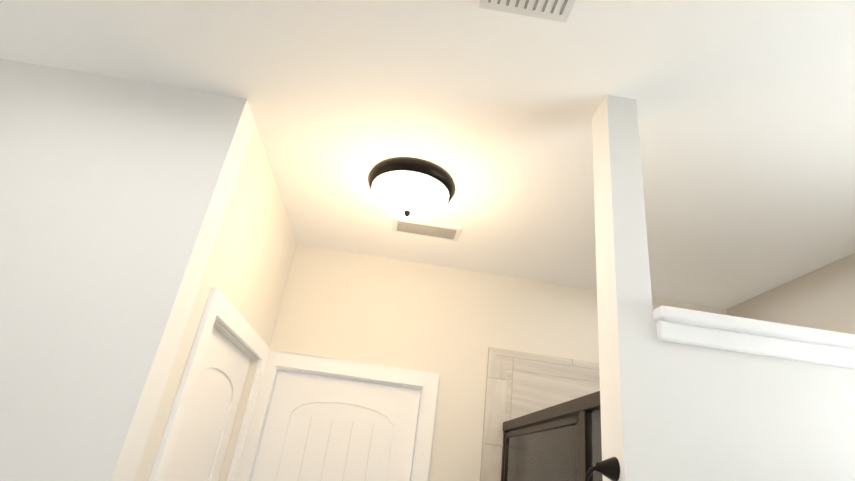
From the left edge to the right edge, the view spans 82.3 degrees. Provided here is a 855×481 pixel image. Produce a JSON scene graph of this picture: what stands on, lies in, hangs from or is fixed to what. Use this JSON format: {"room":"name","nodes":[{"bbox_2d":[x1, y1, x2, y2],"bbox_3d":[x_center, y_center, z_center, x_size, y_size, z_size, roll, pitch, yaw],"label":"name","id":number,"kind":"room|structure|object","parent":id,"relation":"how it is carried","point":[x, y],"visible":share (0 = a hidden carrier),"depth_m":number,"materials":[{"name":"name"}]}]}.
{"room":"bathroom","nodes":[
{"label":"bathroom","id":0,"kind":"room"},
{"bbox_2d":[0,59,254,480],"bbox_3d":[-1.239,0.699,1.043,0.990,2.690,0.120,9,-25,-2],"label":"wall","id":1,"kind":"structure","parent":0,"point":[115,193],"depth_m":1.33,"materials":[{"name":"white paint"}]},
{"bbox_2d":[134,124,296,480],"bbox_3d":[-0.868,1.004,1.580,0.120,2.690,1.029,9,-25,-2],"label":"wall","id":2,"kind":"structure","parent":0,"point":[247,269],"depth_m":1.81,"materials":[{"name":"beige paint"}]},
{"bbox_2d":[164,327,250,480],"bbox_3d":[-0.894,1.294,1.446,0.036,2.027,0.705,9,-25,-2],"label":"hall door","id":3,"kind":"structure","parent":2,"relation":"in","point":[199,451],"depth_m":1.79,"materials":[{"name":"white paint"}]},
{"bbox_2d":[148,287,268,480],"bbox_3d":[-0.894,1.262,1.460,0.138,2.117,0.860,9,-25,-2],"label":"door frame","id":4,"kind":"structure","parent":2,"relation":"attached to","point":[220,308],"depth_m":1.51,"materials":[{"name":"white paint"}]},
{"bbox_2d":[0,0,854,308],"bbox_3d":[0.190,-0.707,0.954,3.620,0.100,4.038,9,-25,-2],"label":"ceiling","id":5,"kind":"structure","parent":0,"point":[746,118],"depth_m":1.49,"materials":[{"name":"white paint"}]},
{"bbox_2d":[368,157,455,219],"bbox_3d":[-0.069,-0.159,1.880,0.344,0.156,0.344,9,-25,-2],"label":"lamp","id":6,"kind":"object","parent":5,"relation":"attached to","point":[409,188],"visible":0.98,"depth_m":1.79,"materials":[{"name":"white glass"}]},
{"bbox_2d":[392,217,461,240],"bbox_3d":[-0.006,-0.051,2.257,0.310,0.013,0.130,9,-25,-2],"label":"ceiling vent","id":7,"kind":"object","parent":5,"relation":"in","point":[426,229],"visible":1,"depth_m":2.24,"materials":[{"name":"white metal"}]},
{"bbox_2d":[479,0,575,22],"bbox_3d":[0.237,-0.582,1.069,0.210,0.013,0.210,9,-25,-2],"label":"ceiling vent","id":8,"kind":"object","parent":5,"relation":"in","point":[557,10],"visible":1,"depth_m":1.14,"materials":[{"name":"white metal"}]},
{"bbox_2d":[269,244,726,480],"bbox_3d":[0.253,1.423,2.149,2.510,2.690,0.120,9,-25,-2],"label":"wall","id":9,"kind":"structure","parent":0,"point":[449,326],"depth_m":2.52,"materials":[{"name":"beige paint"}]},
{"bbox_2d":[251,370,420,480],"bbox_3d":[-0.498,1.586,1.949,0.701,2.027,0.085,9,-25,-2],"label":"closet door","id":10,"kind":"structure","parent":9,"relation":"in","point":[320,428],"depth_m":2.29,"materials":[{"name":"white paint"}]},
{"bbox_2d":[235,350,438,480],"bbox_3d":[-0.497,1.566,1.989,0.856,2.118,0.138,9,-25,-2],"label":"door frame","id":11,"kind":"structure","parent":9,"relation":"attached to","point":[426,383],"depth_m":2.34,"materials":[{"name":"white paint"}]},
{"bbox_2d":[480,347,599,480],"bbox_3d":[0.811,1.665,2.027,1.290,2.288,0.015,9,-25,-2],"label":"tiled wall","id":12,"kind":"structure","parent":9,"relation":"attached to","point":[519,383],"depth_m":2.40,"materials":[{"name":"beige tile"}]},
{"bbox_2d":[592,95,854,480],"bbox_3d":[0.988,0.918,0.877,1.317,2.690,0.104,9,-25,-2],"label":"wall","id":13,"kind":"structure","parent":0,"point":[672,411],"depth_m":1.06,"materials":[{"name":"white paint"}]},
{"bbox_2d":[585,457,619,480],"bbox_3d":[0.350,0.483,0.994,0.064,0.088,0.048,9,-25,-2],"label":"hanger","id":14,"kind":"object","parent":13,"relation":"attached to","point":[609,468],"visible":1,"depth_m":0.99,"materials":[{"name":"black metal"}]},
{"bbox_2d":[653,306,854,368],"bbox_3d":[1.113,0.303,1.173,1.229,0.075,0.168,9,-25,-2],"label":"trim","id":15,"kind":"structure","parent":13,"relation":"attached to","point":[745,335],"depth_m":1.09,"materials":[{"name":"white paint"}]},
{"bbox_2d":[726,253,854,334],"bbox_3d":[1.745,0.834,0.487,0.120,2.690,3.918,9,-25,-2],"label":"wall","id":16,"kind":"structure","parent":0,"point":[822,298],"depth_m":2.15,"materials":[{"name":"grey paint"}]},
{"bbox_3d":[-0.144,1.795,-0.233,3.620,0.100,4.038,9,-25,-2],"label":"floor","id":17,"kind":"structure","parent":0,"visible":0},
{"bbox_3d":[0.185,2.291,0.937,0.152,0.085,1.307,9,-25,-2],"label":"sill","id":18,"kind":"structure","parent":17,"relation":"on","visible":0},
{"bbox_2d":[501,391,602,480],"bbox_3d":[0.313,1.427,1.355,0.073,1.848,1.289,9,-25,-2],"label":"shower enclosure","id":19,"kind":"object","parent":18,"relation":"on","point":[560,442],"visible":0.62,"depth_m":1.64,"materials":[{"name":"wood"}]}
]}

